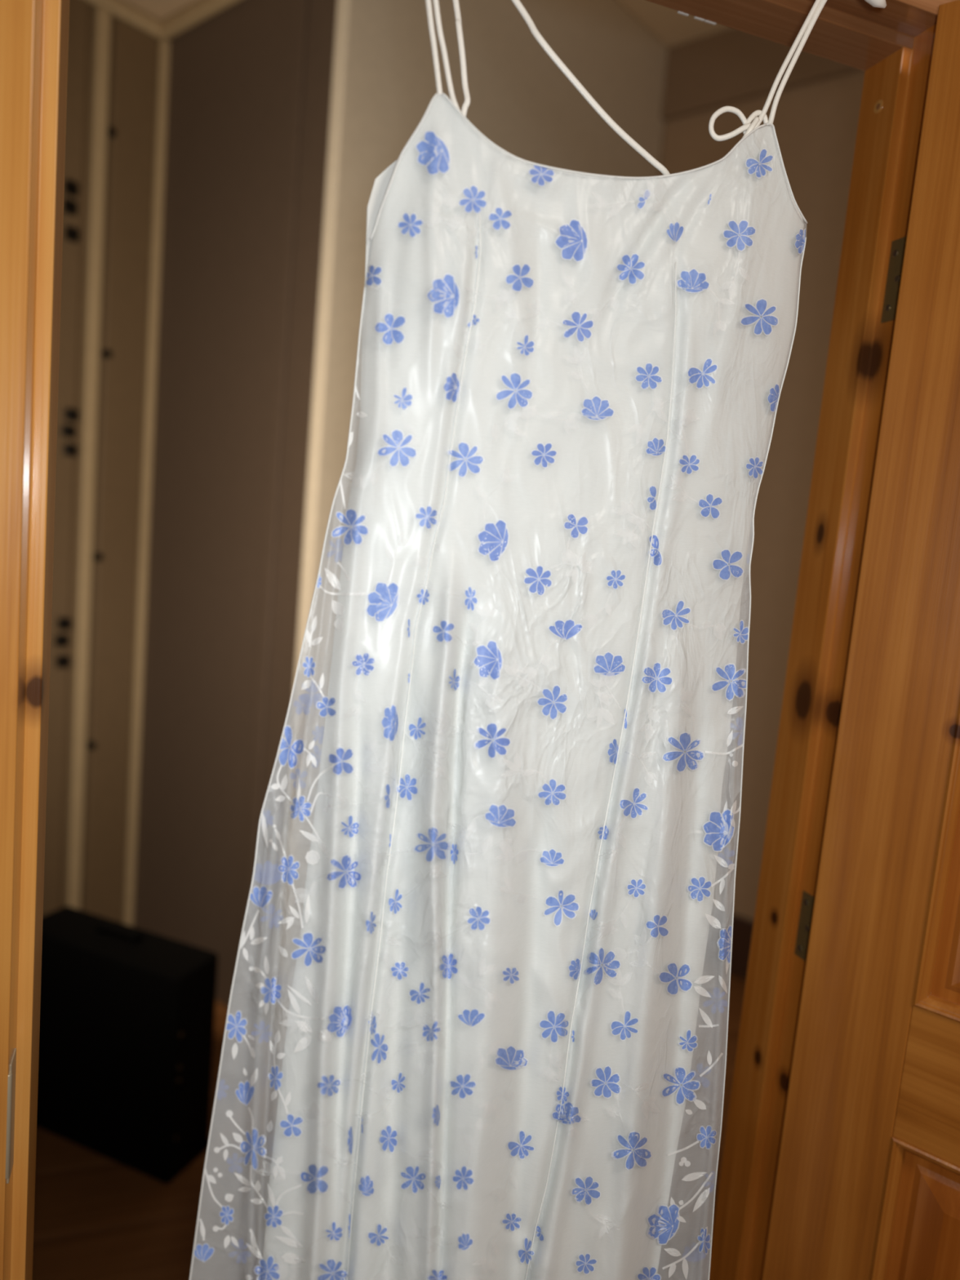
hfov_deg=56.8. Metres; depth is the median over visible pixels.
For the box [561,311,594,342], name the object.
flower
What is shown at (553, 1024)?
flower
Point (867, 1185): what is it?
door
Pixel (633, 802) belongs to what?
flower
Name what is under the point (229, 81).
wall
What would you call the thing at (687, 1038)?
flower
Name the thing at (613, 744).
flower
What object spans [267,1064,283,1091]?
flower
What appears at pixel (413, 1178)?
flower
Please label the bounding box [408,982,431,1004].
flower
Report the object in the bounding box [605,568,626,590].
flower
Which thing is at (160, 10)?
ceiling
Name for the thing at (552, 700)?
flower
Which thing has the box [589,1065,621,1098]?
flower
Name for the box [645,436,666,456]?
flower
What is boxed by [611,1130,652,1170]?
flower
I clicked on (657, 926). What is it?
flower
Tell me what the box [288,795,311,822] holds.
flower
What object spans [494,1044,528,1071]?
flower
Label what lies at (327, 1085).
flower
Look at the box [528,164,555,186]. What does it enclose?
flower
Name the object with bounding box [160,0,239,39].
trim
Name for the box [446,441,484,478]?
flower
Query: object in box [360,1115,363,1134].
flower
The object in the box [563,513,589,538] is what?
flower
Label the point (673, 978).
flower
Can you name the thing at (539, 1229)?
flower
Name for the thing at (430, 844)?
flower
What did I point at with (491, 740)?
flower
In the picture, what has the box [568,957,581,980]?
flower
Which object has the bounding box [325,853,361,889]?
flower
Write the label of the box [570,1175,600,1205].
flower
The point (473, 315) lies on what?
flower
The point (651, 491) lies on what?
flower
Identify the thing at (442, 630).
flower
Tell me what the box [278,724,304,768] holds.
flower
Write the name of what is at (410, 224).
flower
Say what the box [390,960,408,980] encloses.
flower
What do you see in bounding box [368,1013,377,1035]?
flower
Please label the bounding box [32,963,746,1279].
floor
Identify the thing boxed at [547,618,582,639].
flower
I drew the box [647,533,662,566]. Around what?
flower
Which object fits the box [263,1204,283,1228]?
flower
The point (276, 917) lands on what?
flower
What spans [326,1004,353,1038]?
flower
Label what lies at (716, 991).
flower
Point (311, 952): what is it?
flower
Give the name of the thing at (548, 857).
flower
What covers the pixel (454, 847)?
flower
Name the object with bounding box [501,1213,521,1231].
flower
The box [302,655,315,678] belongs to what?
flower
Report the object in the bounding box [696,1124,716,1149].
flower
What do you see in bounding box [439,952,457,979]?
flower
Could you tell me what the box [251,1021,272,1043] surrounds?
flower
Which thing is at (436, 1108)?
flower
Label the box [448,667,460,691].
flower
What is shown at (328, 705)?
flower
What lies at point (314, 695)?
flower
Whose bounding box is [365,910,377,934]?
flower
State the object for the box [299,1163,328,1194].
flower
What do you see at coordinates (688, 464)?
flower
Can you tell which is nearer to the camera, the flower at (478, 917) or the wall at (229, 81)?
the flower at (478, 917)
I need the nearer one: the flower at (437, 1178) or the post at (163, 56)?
the flower at (437, 1178)
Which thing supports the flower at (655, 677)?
on the dress
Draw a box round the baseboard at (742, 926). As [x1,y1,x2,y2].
[703,906,753,980]
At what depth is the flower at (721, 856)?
0.86 m
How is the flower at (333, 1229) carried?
on the dress
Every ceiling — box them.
[122,0,196,21]
[617,0,730,175]
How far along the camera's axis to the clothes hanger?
0.80 m
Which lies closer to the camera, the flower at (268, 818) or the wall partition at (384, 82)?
the flower at (268, 818)
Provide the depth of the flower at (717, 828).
0.83 m
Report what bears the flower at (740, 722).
on the dress
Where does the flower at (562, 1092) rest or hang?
on the dress
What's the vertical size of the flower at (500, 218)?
0.018 m
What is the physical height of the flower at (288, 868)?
0.025 m
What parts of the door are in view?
panel, rail, panel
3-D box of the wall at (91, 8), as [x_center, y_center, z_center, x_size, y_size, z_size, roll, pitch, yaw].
[-1.881,-0.380,1.952,0.080,2.870,2.400,11,9,40]
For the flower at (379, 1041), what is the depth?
0.71 m
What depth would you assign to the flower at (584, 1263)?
0.78 m
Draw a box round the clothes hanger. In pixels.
[864,0,886,8]
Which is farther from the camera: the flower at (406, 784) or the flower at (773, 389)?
the flower at (773, 389)
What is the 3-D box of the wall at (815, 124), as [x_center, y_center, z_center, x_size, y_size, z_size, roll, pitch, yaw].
[1.228,-0.377,2.807,1.750,3.200,0.080,11,9,40]
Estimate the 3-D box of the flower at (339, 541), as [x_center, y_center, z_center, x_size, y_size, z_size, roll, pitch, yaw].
[-0.114,-0.072,0.715,0.019,0.019,0.002,1,8,-33]
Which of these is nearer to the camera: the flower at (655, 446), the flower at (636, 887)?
the flower at (655, 446)
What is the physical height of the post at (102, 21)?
2.825 m
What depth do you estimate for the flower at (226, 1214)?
0.69 m
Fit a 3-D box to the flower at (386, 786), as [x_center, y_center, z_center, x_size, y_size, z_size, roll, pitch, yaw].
[-0.073,0.125,0.708,0.001,0.023,0.016,7,7,15]
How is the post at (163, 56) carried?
attached to the wall at (91, 8)
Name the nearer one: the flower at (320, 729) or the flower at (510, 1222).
the flower at (320, 729)
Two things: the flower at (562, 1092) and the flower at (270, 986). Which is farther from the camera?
the flower at (562, 1092)
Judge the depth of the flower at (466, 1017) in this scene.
0.71 m
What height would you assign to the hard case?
0.502 m
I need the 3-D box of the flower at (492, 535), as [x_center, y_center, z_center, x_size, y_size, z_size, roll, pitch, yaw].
[0.011,-0.081,0.716,0.028,0.035,0.003,3,7,-17]
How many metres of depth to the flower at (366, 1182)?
0.70 m
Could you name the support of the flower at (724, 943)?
on the dress
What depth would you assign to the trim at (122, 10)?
2.55 m
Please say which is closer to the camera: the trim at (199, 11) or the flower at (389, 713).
the flower at (389, 713)
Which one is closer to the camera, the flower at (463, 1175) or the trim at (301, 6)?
the flower at (463, 1175)
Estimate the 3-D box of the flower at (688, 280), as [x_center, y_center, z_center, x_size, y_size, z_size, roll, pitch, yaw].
[0.179,-0.300,0.744,0.032,0.021,0.005,3,7,-14]
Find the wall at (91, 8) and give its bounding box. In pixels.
[60,3,159,911]
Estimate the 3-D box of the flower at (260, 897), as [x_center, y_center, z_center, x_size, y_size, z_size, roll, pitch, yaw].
[-0.169,0.199,0.689,0.019,0.018,0.007,8,8,26]
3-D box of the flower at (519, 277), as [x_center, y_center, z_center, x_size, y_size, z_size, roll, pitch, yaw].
[0.032,-0.285,0.697,0.030,0.024,0.003,-1,9,-39]
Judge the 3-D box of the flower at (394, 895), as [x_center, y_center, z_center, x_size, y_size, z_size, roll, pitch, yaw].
[-0.068,0.212,0.719,0.013,0.022,0.004,2,8,-26]
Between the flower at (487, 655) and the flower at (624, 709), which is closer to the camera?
the flower at (487, 655)
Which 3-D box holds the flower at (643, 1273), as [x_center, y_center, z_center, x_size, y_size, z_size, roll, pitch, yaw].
[0.155,0.599,0.829,0.039,0.036,0.007,-1,9,-39]
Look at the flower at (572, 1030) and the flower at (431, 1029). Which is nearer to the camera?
the flower at (431, 1029)
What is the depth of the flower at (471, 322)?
0.69 m
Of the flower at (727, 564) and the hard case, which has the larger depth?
the hard case
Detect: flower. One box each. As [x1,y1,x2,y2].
[194,1243,214,1262]
[217,1079,229,1100]
[218,1205,234,1225]
[226,1009,247,1043]
[226,1152,244,1173]
[228,1239,250,1263]
[235,1080,254,1106]
[239,1127,266,1170]
[249,884,273,908]
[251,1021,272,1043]
[253,860,281,884]
[253,1254,280,1279]
[260,809,274,826]
[260,903,283,928]
[260,976,281,1004]
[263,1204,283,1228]
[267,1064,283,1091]
[277,854,299,885]
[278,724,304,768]
[279,1113,303,1137]
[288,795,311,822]
[289,768,307,788]
[290,932,326,967]
[293,697,310,715]
[297,680,324,707]
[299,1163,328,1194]
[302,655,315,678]
[307,745,322,768]
[311,725,324,744]
[315,696,337,717]
[316,573,321,588]
[316,1074,342,1097]
[316,1258,348,1279]
[324,1221,342,1241]
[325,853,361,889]
[326,538,343,562]
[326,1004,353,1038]
[327,746,355,775]
[331,507,369,546]
[340,814,359,838]
[347,1125,353,1155]
[348,1212,351,1239]
[351,652,375,675]
[358,1174,374,1196]
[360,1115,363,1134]
[364,582,399,622]
[365,264,382,286]
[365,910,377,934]
[367,1222,389,1246]
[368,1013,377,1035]
[369,1031,388,1064]
[373,312,405,345]
[376,428,417,467]
[378,1124,397,1152]
[381,704,399,742]
[383,783,390,808]
[387,888,402,915]
[389,832,391,854]
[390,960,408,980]
[391,1071,405,1093]
[392,386,413,409]
[395,773,418,801]
[397,212,423,237]
[400,1164,426,1194]
[407,617,410,638]
[408,716,426,740]
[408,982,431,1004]
[412,826,451,862]
[414,505,438,529]
[415,130,450,175]
[416,588,430,605]
[422,1020,440,1042]
[426,273,460,318]
[426,1269,448,1279]
[431,619,454,642]
[431,1103,440,1127]
[434,1174,441,1189]
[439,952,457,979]
[443,372,460,403]
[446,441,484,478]
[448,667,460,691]
[448,1073,476,1099]
[449,843,458,865]
[452,1164,474,1191]
[457,184,487,213]
[457,1008,485,1026]
[457,1232,473,1250]
[464,586,477,611]
[466,317,479,327]
[466,906,490,930]
[471,313,476,326]
[472,640,502,680]
[473,722,511,759]
[475,244,477,259]
[476,519,509,562]
[484,804,516,827]
[488,206,512,231]
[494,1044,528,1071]
[495,372,533,409]
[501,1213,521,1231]
[502,966,519,984]
[505,263,534,292]
[506,1129,534,1159]
[515,333,534,356]
[517,1236,534,1265]
[523,564,552,595]
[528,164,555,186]
[530,442,557,468]
[534,1225,544,1241]
[536,684,568,719]
[537,777,566,805]
[538,1009,569,1043]
[539,848,564,866]
[543,888,579,926]
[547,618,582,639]
[551,1101,582,1124]
[554,218,588,262]
[555,1085,569,1105]
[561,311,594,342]
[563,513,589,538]
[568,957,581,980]
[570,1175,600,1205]
[571,1029,574,1043]
[574,1253,597,1274]
[581,395,614,421]
[583,946,621,986]
[589,908,598,920]
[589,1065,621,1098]
[592,651,626,677]
[596,824,609,840]
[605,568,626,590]
[607,737,619,764]
[609,1010,639,1040]
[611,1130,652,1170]
[616,253,645,284]
[618,786,648,819]
[622,707,627,729]
[626,878,646,897]
[635,362,662,390]
[636,189,650,209]
[636,1266,661,1279]
[640,662,673,693]
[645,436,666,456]
[645,914,669,938]
[646,485,657,511]
[646,1203,679,1244]
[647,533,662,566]
[657,962,693,995]
[661,600,691,631]
[661,1066,700,1105]
[662,731,705,773]
[666,221,684,243]
[675,267,710,293]
[678,453,700,475]
[678,1029,697,1052]
[682,1242,706,1262]
[686,875,711,902]
[687,357,717,389]
[690,1063,711,1087]
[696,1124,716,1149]
[697,493,723,519]
[697,1226,710,1254]
[701,1171,715,1192]
[702,808,735,852]
[702,987,728,1013]
[707,193,711,204]
[711,548,744,580]
[711,662,746,701]
[716,924,731,964]
[717,847,735,867]
[722,219,756,251]
[729,717,743,746]
[733,619,748,644]
[739,297,778,335]
[745,148,773,178]
[745,456,764,479]
[767,383,779,413]
[794,228,805,254]
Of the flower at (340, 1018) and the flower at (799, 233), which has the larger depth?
the flower at (799, 233)
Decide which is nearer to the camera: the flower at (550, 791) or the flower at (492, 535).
the flower at (492, 535)
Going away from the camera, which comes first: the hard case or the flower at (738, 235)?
the flower at (738, 235)
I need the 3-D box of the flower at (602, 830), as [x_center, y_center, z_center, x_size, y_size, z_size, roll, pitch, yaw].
[0.105,0.168,0.770,0.016,0.015,0.006,0,8,-33]
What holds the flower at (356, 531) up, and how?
on the dress
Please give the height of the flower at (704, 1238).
0.031 m
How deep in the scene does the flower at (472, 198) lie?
0.68 m
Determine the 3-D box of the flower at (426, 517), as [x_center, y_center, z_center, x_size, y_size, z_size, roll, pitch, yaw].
[-0.041,-0.097,0.702,0.020,0.019,0.005,1,8,-29]
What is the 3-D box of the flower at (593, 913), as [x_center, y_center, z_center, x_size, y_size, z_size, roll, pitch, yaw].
[0.099,0.238,0.768,0.005,0.011,0.011,-1,9,-39]
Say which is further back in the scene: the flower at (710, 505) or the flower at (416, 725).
the flower at (710, 505)
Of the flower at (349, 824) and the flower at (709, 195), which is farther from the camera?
the flower at (709, 195)
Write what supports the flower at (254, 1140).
on the dress
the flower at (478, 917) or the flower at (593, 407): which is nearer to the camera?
the flower at (478, 917)
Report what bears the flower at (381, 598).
on the dress
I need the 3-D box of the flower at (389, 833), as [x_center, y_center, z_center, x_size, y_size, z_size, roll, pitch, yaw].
[-0.073,0.166,0.722,0.002,0.018,0.003,3,7,-20]
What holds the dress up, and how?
hanging from the clothes hanger
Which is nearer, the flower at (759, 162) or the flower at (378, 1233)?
the flower at (378, 1233)
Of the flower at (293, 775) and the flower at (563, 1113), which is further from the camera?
the flower at (563, 1113)
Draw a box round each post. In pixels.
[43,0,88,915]
[65,5,111,909]
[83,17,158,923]
[122,39,169,926]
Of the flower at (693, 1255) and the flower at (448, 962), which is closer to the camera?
the flower at (448, 962)
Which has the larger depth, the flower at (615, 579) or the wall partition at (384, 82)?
the wall partition at (384, 82)
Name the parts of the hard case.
handle post, carry handle, handle post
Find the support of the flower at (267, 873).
on the dress
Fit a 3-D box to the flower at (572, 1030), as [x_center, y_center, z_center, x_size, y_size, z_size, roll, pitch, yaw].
[0.081,0.343,0.768,0.004,0.011,0.003,11,9,39]
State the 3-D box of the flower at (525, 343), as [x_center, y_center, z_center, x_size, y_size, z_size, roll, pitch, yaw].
[0.036,-0.235,0.707,0.018,0.017,0.001,1,8,-31]
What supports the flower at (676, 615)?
on the dress
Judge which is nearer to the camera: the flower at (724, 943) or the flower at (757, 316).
the flower at (757, 316)
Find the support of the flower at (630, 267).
on the dress
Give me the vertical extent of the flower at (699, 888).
0.025 m
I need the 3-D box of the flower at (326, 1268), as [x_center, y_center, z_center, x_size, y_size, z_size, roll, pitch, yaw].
[-0.117,0.497,0.695,0.006,0.043,0.037,10,9,37]
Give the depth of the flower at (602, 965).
0.77 m
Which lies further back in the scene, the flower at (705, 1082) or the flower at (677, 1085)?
the flower at (705, 1082)
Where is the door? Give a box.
[761,0,959,1279]
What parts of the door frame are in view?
strike plate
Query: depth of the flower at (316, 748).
0.72 m
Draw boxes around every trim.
[85,0,167,40]
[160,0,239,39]
[236,0,308,1017]
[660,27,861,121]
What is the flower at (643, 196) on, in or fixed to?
on the dress
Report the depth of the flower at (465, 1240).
0.70 m
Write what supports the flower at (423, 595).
on the dress
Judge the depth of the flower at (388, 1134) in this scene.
0.72 m
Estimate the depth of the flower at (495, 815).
0.72 m
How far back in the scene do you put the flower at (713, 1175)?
0.86 m
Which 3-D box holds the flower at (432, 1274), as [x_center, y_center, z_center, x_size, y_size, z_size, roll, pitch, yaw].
[-0.033,0.512,0.708,0.010,0.032,0.028,8,7,20]
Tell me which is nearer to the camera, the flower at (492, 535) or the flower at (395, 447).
the flower at (395, 447)
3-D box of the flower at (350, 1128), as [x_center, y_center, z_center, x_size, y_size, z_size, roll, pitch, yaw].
[-0.102,0.395,0.702,0.001,0.029,0.010,8,7,23]
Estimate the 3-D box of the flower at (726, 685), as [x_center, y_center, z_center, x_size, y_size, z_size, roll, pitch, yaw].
[0.232,0.040,0.824,0.045,0.035,0.007,1,8,-28]
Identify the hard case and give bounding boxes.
[36,906,217,1184]
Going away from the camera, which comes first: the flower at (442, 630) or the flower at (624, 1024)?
the flower at (442, 630)
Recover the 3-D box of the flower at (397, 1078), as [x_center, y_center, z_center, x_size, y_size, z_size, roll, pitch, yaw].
[-0.065,0.359,0.719,0.014,0.019,0.003,8,8,24]
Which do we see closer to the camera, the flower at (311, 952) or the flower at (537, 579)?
the flower at (311, 952)
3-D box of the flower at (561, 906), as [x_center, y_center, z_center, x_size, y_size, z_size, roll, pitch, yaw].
[0.070,0.227,0.751,0.032,0.031,0.008,4,7,-11]
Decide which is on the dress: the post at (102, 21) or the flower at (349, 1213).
the flower at (349, 1213)
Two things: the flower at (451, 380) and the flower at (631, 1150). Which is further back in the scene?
the flower at (631, 1150)
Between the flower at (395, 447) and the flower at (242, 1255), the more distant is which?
the flower at (242, 1255)
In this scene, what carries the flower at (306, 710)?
on the dress
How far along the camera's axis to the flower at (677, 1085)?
0.83 m
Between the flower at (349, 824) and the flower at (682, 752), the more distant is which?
the flower at (682, 752)
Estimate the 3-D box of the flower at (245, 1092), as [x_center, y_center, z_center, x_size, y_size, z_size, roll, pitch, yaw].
[-0.181,0.353,0.689,0.018,0.021,0.004,8,7,22]
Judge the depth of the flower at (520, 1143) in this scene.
0.75 m
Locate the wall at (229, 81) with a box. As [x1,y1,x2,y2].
[133,0,337,1027]
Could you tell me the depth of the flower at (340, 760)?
0.70 m
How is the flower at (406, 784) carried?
on the dress
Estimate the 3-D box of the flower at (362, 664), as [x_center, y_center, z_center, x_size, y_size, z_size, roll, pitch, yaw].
[-0.093,0.019,0.702,0.019,0.019,0.004,4,7,-12]
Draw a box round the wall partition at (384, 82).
[272,0,667,1018]
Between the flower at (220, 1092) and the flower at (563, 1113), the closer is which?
the flower at (220, 1092)
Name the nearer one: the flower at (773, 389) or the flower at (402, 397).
the flower at (402, 397)
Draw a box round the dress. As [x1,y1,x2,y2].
[189,0,826,1279]
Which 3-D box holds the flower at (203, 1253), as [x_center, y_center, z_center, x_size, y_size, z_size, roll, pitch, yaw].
[-0.213,0.473,0.685,0.015,0.016,0.002,3,7,-20]
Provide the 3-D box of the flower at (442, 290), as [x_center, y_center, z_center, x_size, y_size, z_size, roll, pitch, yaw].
[-0.028,-0.263,0.676,0.026,0.033,0.005,3,7,-17]
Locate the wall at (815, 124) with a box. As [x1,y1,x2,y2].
[659,70,864,920]
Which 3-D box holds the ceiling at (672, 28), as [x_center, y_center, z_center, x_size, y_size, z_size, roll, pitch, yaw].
[0.166,-1.944,1.285,6.000,0.080,6.700,3,7,-20]
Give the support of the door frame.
attached to the wall door
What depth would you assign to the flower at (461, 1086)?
0.71 m
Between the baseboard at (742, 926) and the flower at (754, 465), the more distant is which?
the baseboard at (742, 926)
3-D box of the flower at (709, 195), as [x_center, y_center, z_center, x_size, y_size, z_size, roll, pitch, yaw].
[0.193,-0.370,0.746,0.004,0.010,0.001,3,7,-15]
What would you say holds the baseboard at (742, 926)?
attached to the wall at (815, 124)
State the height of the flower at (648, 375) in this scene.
0.022 m
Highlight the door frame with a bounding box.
[0,0,955,1279]
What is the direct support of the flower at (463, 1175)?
on the dress
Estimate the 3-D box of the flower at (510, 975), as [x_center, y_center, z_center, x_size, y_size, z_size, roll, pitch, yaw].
[0.026,0.276,0.730,0.002,0.019,0.029,10,8,34]
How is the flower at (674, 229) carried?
on the dress
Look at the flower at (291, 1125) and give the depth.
0.70 m
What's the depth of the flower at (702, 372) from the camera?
0.76 m
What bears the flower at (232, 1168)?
on the dress

